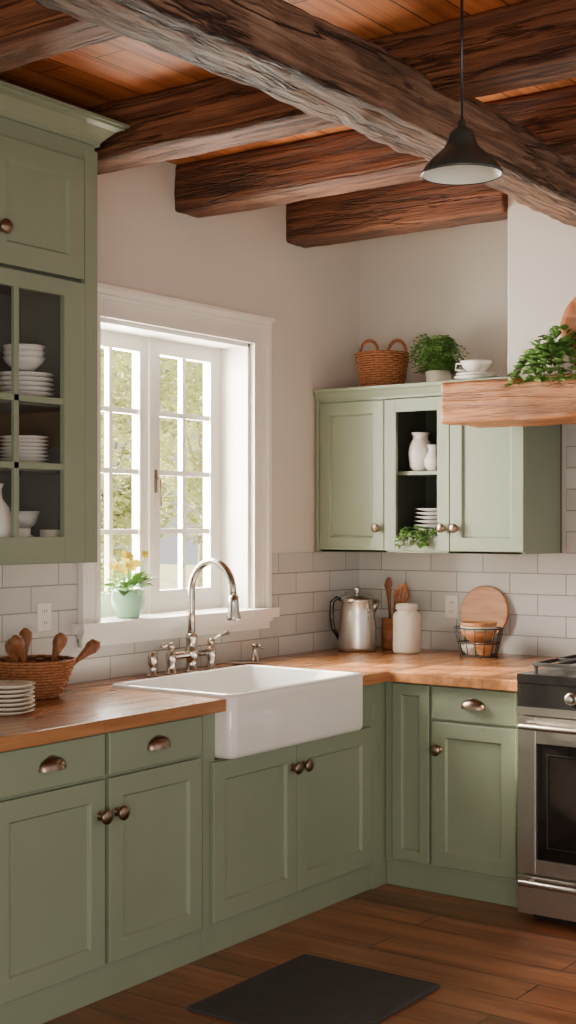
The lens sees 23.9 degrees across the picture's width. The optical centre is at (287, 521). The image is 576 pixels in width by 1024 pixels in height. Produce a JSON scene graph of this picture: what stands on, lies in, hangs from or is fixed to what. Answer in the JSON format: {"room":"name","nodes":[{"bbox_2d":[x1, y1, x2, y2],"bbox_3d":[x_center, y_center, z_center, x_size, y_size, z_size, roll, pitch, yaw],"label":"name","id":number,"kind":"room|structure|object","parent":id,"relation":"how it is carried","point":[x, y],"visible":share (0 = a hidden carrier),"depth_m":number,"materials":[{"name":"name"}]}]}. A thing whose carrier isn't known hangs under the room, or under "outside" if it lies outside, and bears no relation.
{"room":"kitchen","nodes":[
{"label":"kitchen","id":0,"kind":"room"},
{"bbox_2d":[71,161,358,683],"bbox_3d":[-1.954,0.008,3.914,0.240,3.050,7.600,0,0,36],"label":"wall","id":1,"kind":"structure","parent":0,"point":[245,262],"depth_m":6.34,"materials":[{"name":"paint"}]},
{"bbox_2d":[0,80,129,565],"bbox_3d":[-1.174,-0.632,4.366,0.471,1.550,1.445,0,0,36],"label":"upper cabinet","id":2,"kind":"object","parent":1,"relation":"attached to","point":[48,156],"visible":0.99,"depth_m":4.68,"materials":[{"name":"green paint"}]},
{"bbox_2d":[0,483,10,536],"bbox_3d":[-0.991,-0.003,4.533,0.136,0.250,0.136,0,0,36],"label":"vase","id":3,"kind":"object","parent":2,"relation":"in","point":[5,519],"visible":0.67,"depth_m":4.50,"materials":[{"name":"ceramic"}]},
{"bbox_2d":[0,435,48,462],"bbox_3d":[-0.923,-0.245,4.749,0.174,0.106,0.174,0,0,36],"label":"plate stack","id":4,"kind":"object","parent":2,"relation":"in","point":[31,447],"visible":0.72,"depth_m":4.69,"materials":[{"name":"white ceramic"}]},
{"bbox_2d":[10,511,39,527],"bbox_3d":[-0.954,0.042,4.808,0.150,0.160,0.150,0,0,36],"label":"footed bowl","id":5,"kind":"object","parent":2,"relation":"in","point":[27,519],"visible":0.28,"depth_m":4.76,"materials":[{"name":"white ceramic"}]},
{"bbox_2d":[19,528,32,536],"bbox_3d":[-0.913,0.072,4.636,0.091,0.100,0.080,0,0,-17],"label":"mug","id":6,"kind":"object","parent":2,"relation":"in","point":[23,532],"visible":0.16,"depth_m":4.61,"materials":[{"name":"white ceramic"}]},
{"bbox_2d":[0,344,54,396],"bbox_3d":[-0.924,-0.515,4.748,0.214,0.198,0.213,0,0,36],"label":"plate stack","id":7,"kind":"object","parent":2,"relation":"in","point":[31,356],"visible":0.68,"depth_m":4.69,"materials":[{"name":"white ceramic"}]},
{"bbox_2d":[40,530,59,536],"bbox_3d":[-0.828,0.074,4.750,0.076,0.095,0.091,0,0,1],"label":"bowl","id":8,"kind":"object","parent":2,"relation":"in","point":[43,533],"visible":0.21,"depth_m":4.71,"materials":[{"name":"white ceramic"}]},
{"bbox_2d":[72,282,278,647],"bbox_3d":[-0.537,-0.224,5.816,0.310,1.424,1.274,0,0,36],"label":"window","id":9,"kind":"structure","parent":1,"relation":"in","point":[236,418],"depth_m":6.01,"materials":[{"name":"white paint"}]},
{"bbox_2d":[101,550,156,617],"bbox_3d":[-0.661,0.254,5.559,0.242,0.277,0.235,0,0,36],"label":"potted primrose","id":10,"kind":"object","parent":9,"relation":"on","point":[126,602],"visible":1,"depth_m":5.52,"materials":[{"name":"green ceramic"}]},
{"bbox_2d":[0,552,359,683],"bbox_3d":[-0.863,0.385,5.215,0.012,0.475,4.188,0,0,36],"label":"wall tiles","id":11,"kind":"structure","parent":1,"relation":"attached to","point":[304,585],"depth_m":5.89,"materials":[{"name":"white tile"}]},
{"bbox_2d":[37,602,50,631],"bbox_3d":[-0.917,0.358,5.121,0.009,0.110,0.072,0,0,36],"label":"wall outlet","id":12,"kind":"object","parent":11,"relation":"in","point":[43,608],"depth_m":5.11,"materials":[{"name":"white plastic"}]},
{"bbox_2d":[0,0,575,164],"bbox_3d":[0.378,-1.567,2.360,5.840,0.100,7.800,0,0,36],"label":"ceiling","id":13,"kind":"structure","parent":0,"point":[122,67],"depth_m":4.52,"materials":[{"name":"brown wood"}]},
{"bbox_2d":[0,0,122,71],"bbox_3d":[0.957,-1.418,2.592,4.970,0.215,0.188,0,0,36],"label":"joist","id":14,"kind":"object","parent":13,"relation":"attached to","point":[30,32],"depth_m":3.71,"materials":[{"name":"brown wood"}]},
{"bbox_2d":[34,0,575,226],"bbox_3d":[-0.713,-1.270,2.695,0.239,0.214,6.870,0,0,36],"label":"ceiling beam","id":15,"kind":"structure","parent":13,"relation":"attached to","point":[313,65],"depth_m":3.75,"materials":[{"name":"brown wood"}]},
{"bbox_2d":[85,0,575,174],"bbox_3d":[1.340,-1.415,3.578,5.500,0.214,0.188,0,0,36],"label":"joist","id":16,"kind":"object","parent":13,"relation":"attached to","point":[528,43],"depth_m":4.21,"materials":[{"name":"brown wood"}]},
{"bbox_2d":[174,85,575,217],"bbox_3d":[1.804,-1.417,4.224,5.500,0.216,0.187,0,0,36],"label":"joist","id":17,"kind":"object","parent":13,"relation":"attached to","point":[348,161],"depth_m":5.35,"materials":[{"name":"brown wood"}]},
{"bbox_2d":[286,180,507,247],"bbox_3d":[0.503,-1.418,6.149,1.140,0.210,0.183,0,0,36],"label":"joist","id":18,"kind":"object","parent":13,"relation":"attached to","point":[421,205],"depth_m":6.09,"materials":[{"name":"brown wood"}]},
{"bbox_2d":[421,0,502,184],"bbox_3d":[0.435,-1.192,3.397,0.206,0.650,0.206,0,0,36],"label":"pendant lamp","id":19,"kind":"object","parent":13,"relation":"hanging from","point":[462,161],"visible":1,"depth_m":3.39,"materials":[{"name":"metal"}]},
{"bbox_2d":[43,884,575,1023],"bbox_3d":[0.378,1.583,2.360,5.840,0.100,7.800,0,0,36],"label":"floor","id":20,"kind":"structure","parent":0,"point":[491,963],"depth_m":4.75,"materials":[{"name":"brown wood"}]},
{"bbox_2d":[0,716,201,1023],"bbox_3d":[-0.864,1.101,4.534,0.781,0.864,1.020,0,0,36],"label":"base cabinet","id":21,"kind":"object","parent":20,"relation":"on","point":[101,834],"visible":0.98,"depth_m":4.30,"materials":[{"name":"green paint"}]},
{"bbox_2d":[200,684,372,958],"bbox_3d":[-0.239,1.101,5.404,0.781,0.864,1.118,0,0,36],"label":"base cabinet","id":22,"kind":"object","parent":20,"relation":"on","point":[287,832],"visible":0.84,"depth_m":5.13,"materials":[{"name":"green paint"}]},
{"bbox_2d":[188,954,439,1023],"bbox_3d":[0.092,1.527,4.370,0.550,0.010,0.650,0,0,36],"label":"kitchen mat","id":23,"kind":"object","parent":20,"relation":"on","point":[306,988],"visible":1,"depth_m":4.36,"materials":[{"name":"rubber"}]},
{"bbox_2d":[371,682,386,888],"bbox_3d":[0.360,1.101,6.290,0.718,0.864,1.016,0,0,36],"label":"base cabinet","id":24,"kind":"object","parent":20,"relation":"on","point":[379,867],"visible":0.11,"depth_m":5.71,"materials":[{"name":"green paint"}]},
{"bbox_2d":[386,682,521,906],"bbox_3d":[0.937,1.101,5.896,0.676,0.864,0.981,0,0,36],"label":"base cabinet","id":25,"kind":"object","parent":20,"relation":"on","point":[452,752],"visible":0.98,"depth_m":5.55,"materials":[{"name":"green paint"}]},
{"bbox_2d":[517,654,575,924],"bbox_3d":[1.485,1.040,5.411,0.765,0.986,1.114,0,0,36],"label":"gas range","id":26,"kind":"object","parent":20,"relation":"on","point":[546,697],"visible":1,"depth_m":5.16,"materials":[{"name":"metal"}]},
{"bbox_3d":[-1.461,1.101,3.704,0.781,0.864,1.015,0,0,36],"label":"base cabinet","id":27,"kind":"object","parent":20,"relation":"on","visible":0},
{"bbox_2d":[0,646,575,751],"bbox_3d":[-0.289,0.645,4.803,1.399,0.044,4.187,0,0,36],"label":"countertop","id":28,"kind":"structure","parent":27,"relation":"on","point":[89,708],"depth_m":5.08,"materials":[{"name":"brown wood"}]},
{"bbox_2d":[0,680,35,715],"bbox_3d":[-0.909,0.573,4.407,0.180,0.099,0.181,0,0,36],"label":"plate stack","id":29,"kind":"object","parent":28,"relation":"on","point":[16,696],"visible":1,"depth_m":4.40,"materials":[{"name":"white ceramic"}]},
{"bbox_2d":[0,628,99,699],"bbox_3d":[-0.886,0.502,4.867,0.304,0.239,0.402,0,0,36],"label":"utensil basket","id":30,"kind":"object","parent":28,"relation":"on","point":[51,674],"visible":0.77,"depth_m":4.75,"materials":[{"name":"wicker"}]},
{"bbox_2d":[146,652,157,676],"bbox_3d":[-0.547,0.573,5.476,0.048,0.100,0.048,0,0,36],"label":"sprayer","id":31,"kind":"object","parent":28,"relation":"on","point":[152,657],"visible":0.99,"depth_m":5.46,"materials":[{"name":"silver metal"}]},
{"bbox_2d":[160,558,240,674],"bbox_3d":[-0.374,0.385,5.649,0.329,0.475,0.322,0,0,-8],"label":"bridge faucet","id":32,"kind":"object","parent":28,"relation":"on","point":[191,653],"visible":1,"depth_m":5.64,"materials":[{"name":"silver metal"}]},
{"bbox_2d":[111,664,362,758],"bbox_3d":[-0.183,0.726,5.306,0.600,0.234,0.879,0,0,36],"label":"farmhouse sink","id":33,"kind":"object","parent":28,"relation":"in","point":[269,708],"visible":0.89,"depth_m":5.17,"materials":[{"name":"ceramic"}]},
{"bbox_2d":[229,660,253,665],"bbox_3d":[-0.204,0.615,5.919,0.110,0.016,0.121,0,0,36],"label":"soap dish","id":34,"kind":"object","parent":28,"relation":"on","point":[234,662],"visible":0.96,"depth_m":5.91,"materials":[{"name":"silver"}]},
{"bbox_2d":[251,643,263,662],"bbox_3d":[-0.134,0.581,6.005,0.081,0.085,0.048,0,0,36],"label":"soap dispenser","id":35,"kind":"object","parent":28,"relation":"on","point":[254,656],"visible":0.97,"depth_m":6.00,"materials":[{"name":"silver metal"}]},
{"bbox_2d":[329,587,379,651],"bbox_3d":[0.327,0.467,6.572,0.207,0.310,0.186,0,0,36],"label":"kettle","id":36,"kind":"object","parent":28,"relation":"on","point":[357,623],"visible":1,"depth_m":6.50,"materials":[{"name":"silver metal"}]},
{"bbox_2d":[382,577,409,648],"bbox_3d":[0.531,0.447,6.638,0.096,0.350,0.185,0,0,-32],"label":"utensil crock","id":37,"kind":"object","parent":28,"relation":"on","point":[387,622],"visible":0.81,"depth_m":6.63,"materials":[{"name":"brown wood"}]},
{"bbox_2d":[393,603,420,653],"bbox_3d":[0.567,0.504,6.474,0.134,0.236,0.134,0,0,36],"label":"ceramic canister","id":38,"kind":"object","parent":28,"relation":"on","point":[406,620],"visible":1,"depth_m":6.42,"materials":[{"name":"white ceramic"}]},
{"bbox_2d":[454,621,503,658],"bbox_3d":[0.878,0.542,6.250,0.236,0.162,0.190,0,0,36],"label":"basket","id":39,"kind":"object","parent":28,"relation":"on","point":[479,633],"visible":1,"depth_m":6.20,"materials":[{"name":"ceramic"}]},
{"bbox_2d":[461,586,508,640],"bbox_3d":[0.936,0.461,6.463,0.250,0.316,0.053,0,0,36],"label":"round cutting board","id":40,"kind":"object","parent":28,"relation":"on","point":[482,603],"visible":0.69,"depth_m":6.45,"materials":[{"name":"brown wood"}]},
{"bbox_2d":[359,219,575,656],"bbox_3d":[2.596,0.008,5.446,5.840,3.050,0.200,0,0,36],"label":"wall","id":41,"kind":"structure","parent":0,"point":[453,282],"depth_m":6.65,"materials":[{"name":"paint"}]},
{"bbox_2d":[313,377,561,554],"bbox_3d":[0.696,-0.248,6.405,1.126,0.782,0.434,0,0,36],"label":"upper cabinet","id":42,"kind":"object","parent":41,"relation":"attached to","point":[493,490],"depth_m":6.28,"materials":[{"name":"green wood"}]},
{"bbox_2d":[354,339,409,386],"bbox_3d":[0.457,-0.767,6.589,0.267,0.248,0.267,0,0,40],"label":"basket","id":43,"kind":"object","parent":42,"relation":"on","point":[376,367],"visible":0.87,"depth_m":6.49,"materials":[{"name":"brown wicker"}]},
{"bbox_2d":[395,525,436,548],"bbox_3d":[0.592,0.069,6.258,0.207,0.115,0.079,0,0,36],"label":"trailing ivy","id":44,"kind":"object","parent":42,"relation":"in","point":[420,534],"visible":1,"depth_m":6.25,"materials":[{"name":"green plant"}]},
{"bbox_2d":[408,432,430,470],"bbox_3d":[0.621,-0.328,6.373,0.116,0.180,0.116,0,0,36],"label":"ceramic vase","id":45,"kind":"object","parent":42,"relation":"in","point":[418,448],"visible":0.88,"depth_m":6.33,"materials":[{"name":"white ceramic"}]},
{"bbox_2d":[414,508,436,535],"bbox_3d":[0.697,0.029,6.393,0.206,0.186,0.204,0,0,36],"label":"plate stack","id":46,"kind":"object","parent":42,"relation":"in","point":[430,514],"visible":0.35,"depth_m":6.33,"materials":[{"name":"white ceramic"}]},
{"bbox_2d":[424,444,436,470],"bbox_3d":[0.674,-0.298,6.292,0.088,0.120,0.088,0,0,-15],"label":"pitcher","id":47,"kind":"object","parent":42,"relation":"in","point":[430,461],"visible":0.66,"depth_m":6.26,"materials":[{"name":"white ceramic"}]},
{"bbox_2d":[406,334,468,381],"bbox_3d":[0.713,-0.764,6.409,0.263,0.248,0.291,0,0,-33],"label":"potted fern","id":48,"kind":"object","parent":42,"relation":"on","point":[440,366],"visible":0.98,"depth_m":6.37,"materials":[{"name":"green plant"}]},
{"bbox_2d":[454,360,497,379],"bbox_3d":[0.846,-0.683,6.138,0.205,0.086,0.195,0,0,36],"label":"teacups","id":49,"kind":"object","parent":42,"relation":"on","point":[474,369],"visible":0.84,"depth_m":6.08,"materials":[{"name":"white ceramic"}]},
{"bbox_2d":[360,429,575,656],"bbox_3d":[1.982,0.098,5.756,4.000,1.050,0.012,0,0,36],"label":"wall tiles","id":50,"kind":"structure","parent":41,"relation":"attached to","point":[539,590],"depth_m":6.43,"materials":[{"name":"white tile"}]},
{"bbox_2d":[445,595,458,618],"bbox_3d":[0.795,0.413,6.597,0.072,0.110,0.009,0,0,36],"label":"wall outlet","id":51,"kind":"object","parent":50,"relation":"in","point":[451,602],"depth_m":6.59,"materials":[{"name":"white plastic"}]},
{"bbox_2d":[508,195,575,377],"bbox_3d":[1.709,-1.054,5.578,1.475,0.925,0.620,0,0,36],"label":"range hood","id":52,"kind":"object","parent":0,"point":[541,248],"depth_m":5.68,"materials":[{"name":"white paint"}]},
{"bbox_2d":[441,374,575,427],"bbox_3d":[1.480,-0.498,5.319,1.806,0.198,0.380,0,0,36],"label":"mantel shelf","id":53,"kind":"object","parent":52,"relation":"attached to","point":[473,403],"visible":0.87,"depth_m":5.54,"materials":[{"name":"brown wood"}]},
{"bbox_2d":[504,324,575,387],"bbox_3d":[1.061,-0.671,5.519,0.366,0.254,0.353,0,0,36],"label":"ivy","id":54,"kind":"object","parent":53,"relation":"on","point":[551,356],"visible":0.98,"depth_m":5.42,"materials":[{"name":"green plant"}]},
{"bbox_2d":[560,296,575,365],"bbox_3d":[1.270,-0.779,5.493,0.360,0.360,0.020,0,0,36],"label":"platter","id":55,"kind":"object","parent":53,"relation":"on","point":[569,316],"visible":0.54,"depth_m":5.57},
{"label":"outside","id":56,"kind":"structure","parent":0,"visible":0},
{"bbox_2d":[118,564,196,589],"bbox_3d":[-7.809,1.933,30.047,39.740,0.100,52.000,0,0,36],"label":"lawn","id":57,"kind":"structure","parent":56,"point":[168,572],"depth_m":47.79,"materials":[{"name":"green plant"}]},
{"bbox_2d":[101,348,196,592],"bbox_3d":[-2.837,-0.594,20.923,3.052,4.949,5.526,0,0,-23],"label":"tree","id":58,"kind":"object","parent":57,"relation":"on","point":[122,381],"visible":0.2,"depth_m":20.37,"materials":[{"name":"green plant"}]},
{"bbox_2d":[101,348,202,436],"bbox_3d":[-4.245,-1.315,24.052,5.168,6.389,4.299,0,0,-43],"label":"tree","id":59,"kind":"object","parent":57,"relation":"on","point":[115,353],"visible":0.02,"depth_m":24.34,"materials":[{"name":"green plant"}]},
{"bbox_2d":[115,357,202,586],"bbox_3d":[-2.095,-1.523,29.814,4.808,6.802,6.345,0,0,36],"label":"tree","id":60,"kind":"object","parent":57,"relation":"on","point":[165,463],"visible":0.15,"depth_m":28.48,"materials":[{"name":"green plant"}]},
{"bbox_2d":[162,457,202,586],"bbox_3d":[-0.371,0.283,22.742,3.313,3.206,3.456,0,0,-40],"label":"tree","id":61,"kind":"object","parent":57,"relation":"on","point":[195,519],"visible":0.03,"depth_m":22.65,"materials":[{"name":"green plant"}]}
]}

